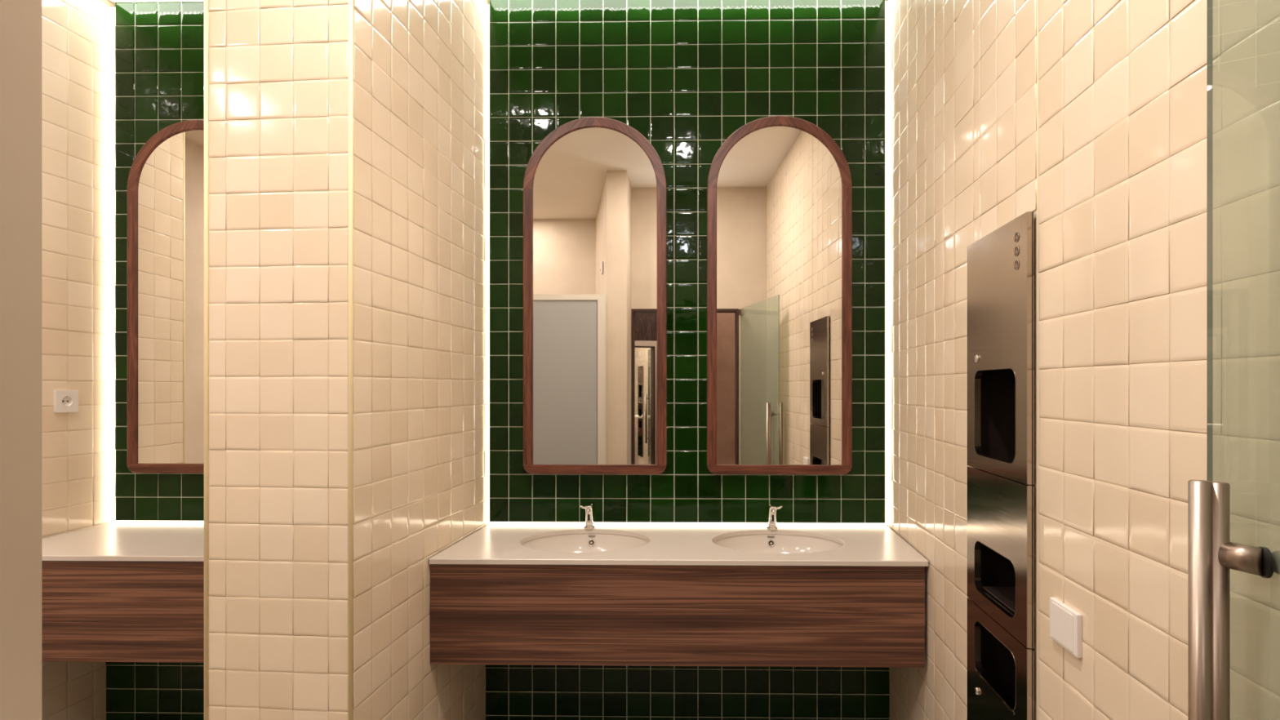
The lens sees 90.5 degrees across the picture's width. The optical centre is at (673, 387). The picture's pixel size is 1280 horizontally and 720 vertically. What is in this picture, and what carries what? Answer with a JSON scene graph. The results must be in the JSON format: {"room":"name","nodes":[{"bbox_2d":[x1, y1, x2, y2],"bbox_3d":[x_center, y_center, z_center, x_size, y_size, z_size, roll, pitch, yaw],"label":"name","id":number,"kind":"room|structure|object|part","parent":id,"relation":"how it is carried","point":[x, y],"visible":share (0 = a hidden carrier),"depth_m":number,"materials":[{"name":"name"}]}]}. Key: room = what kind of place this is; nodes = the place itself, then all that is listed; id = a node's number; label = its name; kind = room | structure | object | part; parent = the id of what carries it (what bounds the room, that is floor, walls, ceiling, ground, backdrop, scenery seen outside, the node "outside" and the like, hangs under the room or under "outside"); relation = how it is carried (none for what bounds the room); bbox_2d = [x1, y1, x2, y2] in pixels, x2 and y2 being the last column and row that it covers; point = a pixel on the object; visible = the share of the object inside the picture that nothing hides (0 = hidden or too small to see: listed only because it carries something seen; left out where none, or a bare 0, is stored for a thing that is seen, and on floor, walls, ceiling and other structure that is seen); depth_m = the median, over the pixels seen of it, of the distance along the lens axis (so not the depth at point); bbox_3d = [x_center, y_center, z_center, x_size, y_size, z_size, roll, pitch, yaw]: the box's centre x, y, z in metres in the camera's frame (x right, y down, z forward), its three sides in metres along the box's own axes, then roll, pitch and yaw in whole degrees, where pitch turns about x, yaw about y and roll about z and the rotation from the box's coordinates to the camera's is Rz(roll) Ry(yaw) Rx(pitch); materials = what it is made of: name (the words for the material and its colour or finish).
{"room":"public restroom","nodes":[
{"label":"public restroom","id":0,"kind":"room"},
{"bbox_2d":[0,0,41,719],"bbox_3d":[-0.606,-0.102,-0.315,0.256,3.105,1.524,0,0,12],"label":"wall","id":1,"kind":"structure","parent":0,"point":[20,20],"depth_m":0.41,"materials":[{"name":"beige paint"}]},
{"bbox_2d":[41,0,115,719],"bbox_3d":[-2.689,-0.102,2.462,0.545,3.105,0.631,0,0,1],"label":"wall","id":2,"kind":"structure","parent":0,"point":[75,33],"depth_m":2.57,"materials":[{"name":"beige tile"}]},
{"bbox_2d":[53,390,78,412],"bbox_3d":[-2.428,0.056,2.533,0.010,0.087,0.087,0,0,5],"label":"wall socket","id":3,"kind":"object","parent":2,"relation":"attached to","point":[64,401],"visible":1,"depth_m":2.53,"materials":[{"name":"white plastic"}]},
{"bbox_2d":[204,0,488,719],"bbox_3d":[-1.041,-0.102,2.245,0.429,3.105,1.042,0,0,5],"label":"wall","id":4,"kind":"structure","parent":0,"point":[345,145],"depth_m":1.74,"materials":[{"name":"beige tile"}]},
{"bbox_3d":[-1.290,-0.102,1.750,0.012,3.105,0.012,0,0,1],"label":"corner trim","id":5,"kind":"part","parent":4,"relation":"part of","materials":[{"name":"beige metal"}]},
{"bbox_3d":[-0.874,-0.102,1.716,0.012,3.105,0.012,0,0,1],"label":"corner trim","id":6,"kind":"part","parent":4,"relation":"part of","materials":[{"name":"beige metal"}]},
{"bbox_2d":[107,0,886,4],"bbox_3d":[-0.948,-1.685,0.115,5.100,0.060,5.800,0,0,1],"label":"ceiling","id":7,"kind":"structure","parent":0,"point":[110,1],"depth_m":2.71,"materials":[{"name":"paint"}]},
{"bbox_2d":[111,0,204,1],"bbox_3d":[-1.809,-1.646,2.645,1.147,0.018,0.078,0,0,1],"label":"light strip","id":8,"kind":"object","parent":7,"relation":"attached to","point":[111,0],"visible":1,"depth_m":2.68,"materials":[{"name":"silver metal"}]},
{"bbox_2d":[105,662,889,719],"bbox_3d":[-0.762,1.035,2.705,3.337,0.830,0.064,0,0,1],"label":"wall","id":9,"kind":"structure","parent":0,"point":[513,691],"depth_m":2.66,"materials":[{"name":"green tile"}]},
{"bbox_2d":[41,522,204,561],"bbox_3d":[-1.835,0.592,2.467,1.229,0.018,0.555,0,0,1],"label":"countertop","id":10,"kind":"structure","parent":9,"relation":"attached to","point":[114,541],"depth_m":2.36,"materials":[{"name":"beige stone"}]},
{"bbox_2d":[41,560,204,662],"bbox_3d":[-1.857,0.776,2.413,1.146,0.344,0.460,0,0,1],"label":"apron","id":11,"kind":"object","parent":10,"relation":"attached to","point":[92,611],"visible":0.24,"depth_m":2.18,"materials":[{"name":"brown wood"}]},
{"bbox_2d":[115,1,204,520],"bbox_3d":[-1.808,-0.537,2.702,1.147,2.212,0.027,0,0,1],"label":"wall panel","id":12,"kind":"object","parent":9,"relation":"attached to","point":[159,46],"visible":0.1,"depth_m":2.70,"materials":[{"name":"green tile"}]},
{"bbox_2d":[109,7,116,522],"bbox_3d":[-2.398,-0.523,2.715,0.026,2.204,0.016,0,0,1],"label":"light strip","id":13,"kind":"object","parent":12,"relation":"attached to","point":[112,10],"visible":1,"depth_m":2.71,"materials":[{"name":"white"}]},
{"bbox_2d":[116,520,204,524],"bbox_3d":[-1.808,0.576,2.707,1.139,0.012,0.018,0,0,1],"label":"light strip","id":14,"kind":"object","parent":12,"relation":"attached to","point":[117,522],"visible":0.36,"depth_m":2.70,"materials":[{"name":"white"}]},
{"bbox_2d":[127,120,204,473],"bbox_3d":[-1.989,-0.380,2.666,0.595,1.478,0.044,0,0,1],"label":"arched mirror","id":15,"kind":"object","parent":12,"relation":"attached to","point":[166,180],"visible":0.54,"depth_m":2.65,"materials":[{"name":"silver wood"}]},
{"bbox_3d":[-1.990,0.339,2.661,0.595,0.041,0.034,0,0,1],"label":"rail","id":16,"kind":"part","parent":15,"relation":"part of","materials":[{"name":"red wood"}]},
{"bbox_2d":[429,523,928,566],"bbox_3d":[0.036,0.651,2.427,1.724,0.136,0.575,0,0,1],"label":"countertop","id":17,"kind":"structure","parent":9,"relation":"attached to","point":[519,544],"depth_m":2.41,"materials":[{"name":"beige stone"}]},
{"bbox_2d":[521,533,648,552],"bbox_3d":[-0.334,0.660,2.421,0.503,0.118,0.376,0,0,1],"label":"basin","id":18,"kind":"object","parent":17,"relation":"in","point":[565,543],"depth_m":2.58,"materials":[{"name":"beige ceramic"}]},
{"bbox_2d":[579,503,595,529],"bbox_3d":[-0.346,0.531,2.610,0.062,0.105,0.066,0,0,-41],"label":"tap","id":19,"kind":"object","parent":17,"relation":"on","point":[588,508],"visible":1,"depth_m":2.60,"materials":[{"name":"silver metal"}]},
{"bbox_3d":[-0.347,0.506,2.583,0.019,0.028,0.028,0,0,1],"label":"spout","id":20,"kind":"part","parent":19,"relation":"part of","materials":[{"name":"silver metal"}]},
{"bbox_2d":[430,564,924,667],"bbox_3d":[0.013,0.776,2.384,1.683,0.344,0.460,0,0,1],"label":"apron","id":21,"kind":"object","parent":17,"relation":"attached to","point":[873,616],"visible":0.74,"depth_m":2.15,"materials":[{"name":"brown wood"}]},
{"bbox_2d":[766,503,782,529],"bbox_3d":[0.406,0.531,2.598,0.062,0.105,0.066,0,0,42],"label":"tap","id":22,"kind":"object","parent":17,"relation":"on","point":[771,508],"visible":1,"depth_m":2.59,"materials":[{"name":"silver metal"}]},
{"bbox_3d":[0.406,0.506,2.571,0.019,0.028,0.028,0,0,1],"label":"spout","id":23,"kind":"part","parent":22,"relation":"part of","materials":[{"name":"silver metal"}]},
{"bbox_2d":[713,533,842,553],"bbox_3d":[0.396,0.660,2.409,0.503,0.118,0.376,0,0,1],"label":"basin","id":24,"kind":"object","parent":17,"relation":"in","point":[758,543],"depth_m":2.57,"materials":[{"name":"beige ceramic"}]},
{"bbox_2d":[488,0,885,523],"bbox_3d":[0.055,-0.537,2.673,1.666,2.212,0.027,0,0,1],"label":"wall panel","id":25,"kind":"object","parent":9,"relation":"attached to","point":[686,75],"visible":0.52,"depth_m":2.66,"materials":[{"name":"green tile"}]},
{"bbox_2d":[486,4,490,524],"bbox_3d":[-0.788,-0.523,2.698,0.016,2.204,0.016,0,0,1],"label":"light strip","id":26,"kind":"object","parent":25,"relation":"attached to","point":[487,23],"visible":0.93,"depth_m":2.69,"materials":[{"name":"white"}]},
{"bbox_2d":[523,116,666,474],"bbox_3d":[-0.325,-0.380,2.639,0.595,1.478,0.044,0,0,1],"label":"arched mirror","id":27,"kind":"object","parent":25,"relation":"attached to","point":[595,188],"visible":1,"depth_m":2.62,"materials":[{"name":"silver wood"}]},
{"bbox_3d":[-0.325,0.339,2.634,0.595,0.041,0.034,0,0,1],"label":"rail","id":28,"kind":"part","parent":27,"relation":"part of","materials":[{"name":"red wood"}]},
{"bbox_2d":[490,521,884,526],"bbox_3d":[0.055,0.576,2.678,1.658,0.012,0.018,0,0,1],"label":"light strip","id":29,"kind":"object","parent":25,"relation":"attached to","point":[491,522],"visible":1,"depth_m":2.67,"materials":[{"name":"white"}]},
{"bbox_2d":[706,115,852,475],"bbox_3d":[0.437,-0.380,2.627,0.595,1.478,0.044,0,0,1],"label":"arched mirror","id":30,"kind":"object","parent":25,"relation":"attached to","point":[780,188],"visible":1,"depth_m":2.61,"materials":[{"name":"silver wood"}]},
{"bbox_3d":[0.437,0.339,2.623,0.595,0.041,0.034,0,0,1],"label":"rail","id":31,"kind":"part","parent":30,"relation":"part of","materials":[{"name":"red wood"}]},
{"bbox_2d":[886,0,1279,719],"bbox_3d":[0.904,-0.102,1.294,0.223,3.105,2.876,0,0,5],"label":"wall","id":32,"kind":"structure","parent":0,"point":[1120,215],"depth_m":1.16,"materials":[{"name":"beige tile"}]},
{"bbox_2d":[884,0,888,524],"bbox_3d":[0.899,-0.523,2.671,0.016,2.204,0.016,0,0,1],"label":"light strip","id":33,"kind":"object","parent":32,"relation":"attached to","point":[886,2],"visible":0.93,"depth_m":2.66,"materials":[{"name":"white"}]},
{"bbox_2d":[967,211,1034,484],"bbox_3d":[0.865,-0.087,1.572,0.147,0.606,0.352,0,0,5],"label":"dispenser","id":34,"kind":"object","parent":32,"relation":"attached to","point":[1001,263],"visible":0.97,"depth_m":1.57,"materials":[{"name":"silver metal"}]},
{"bbox_2d":[1049,596,1082,657],"bbox_3d":[0.785,0.479,1.270,0.012,0.084,0.105,0,0,5],"label":"light switch","id":35,"kind":"object","parent":32,"relation":"attached to","point":[1065,623],"visible":1,"depth_m":1.25,"materials":[{"name":"white plastic"}]},
{"bbox_2d":[1187,0,1279,719],"bbox_3d":[0.578,0.397,0.408,0.129,2.083,0.812,0,0,15],"label":"door","id":36,"kind":"structure","parent":32,"relation":"in","point":[1211,555],"depth_m":0.72,"materials":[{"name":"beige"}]},
{"bbox_2d":[1258,546,1274,577],"bbox_3d":[0.641,0.190,0.687,0.007,0.033,0.033,0,0,15],"label":"washer","id":37,"kind":"object","parent":36,"relation":"in","point":[1268,563],"depth_m":0.68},
{"bbox_3d":[0.929,1.359,1.575,0.242,0.182,0.324,0,0,1],"label":"wall","id":38,"kind":"structure","parent":0,"visible":0},
{"bbox_2d":[967,597,1034,719],"bbox_3d":[0.865,0.930,1.572,0.147,0.698,0.352,0,0,5],"label":"waste bin","id":39,"kind":"object","parent":38,"relation":"attached to","point":[1001,668],"visible":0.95,"depth_m":1.67,"materials":[{"name":"silver metal"}]},
{"bbox_2d":[967,466,1034,648],"bbox_3d":[0.868,0.398,1.571,0.141,0.360,0.352,0,0,5],"label":"dryer","id":40,"kind":"object","parent":39,"relation":"on","point":[1001,509],"visible":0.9,"depth_m":1.57,"materials":[{"name":"silver metal"}]},
{"bbox_2d":[982,586,1015,613],"bbox_3d":[0.869,0.535,1.576,0.100,0.005,0.236,0,0,5],"label":"paper towels","id":41,"kind":"object","parent":40,"relation":"attached to","point":[1006,595],"depth_m":1.62,"materials":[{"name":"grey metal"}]}
]}

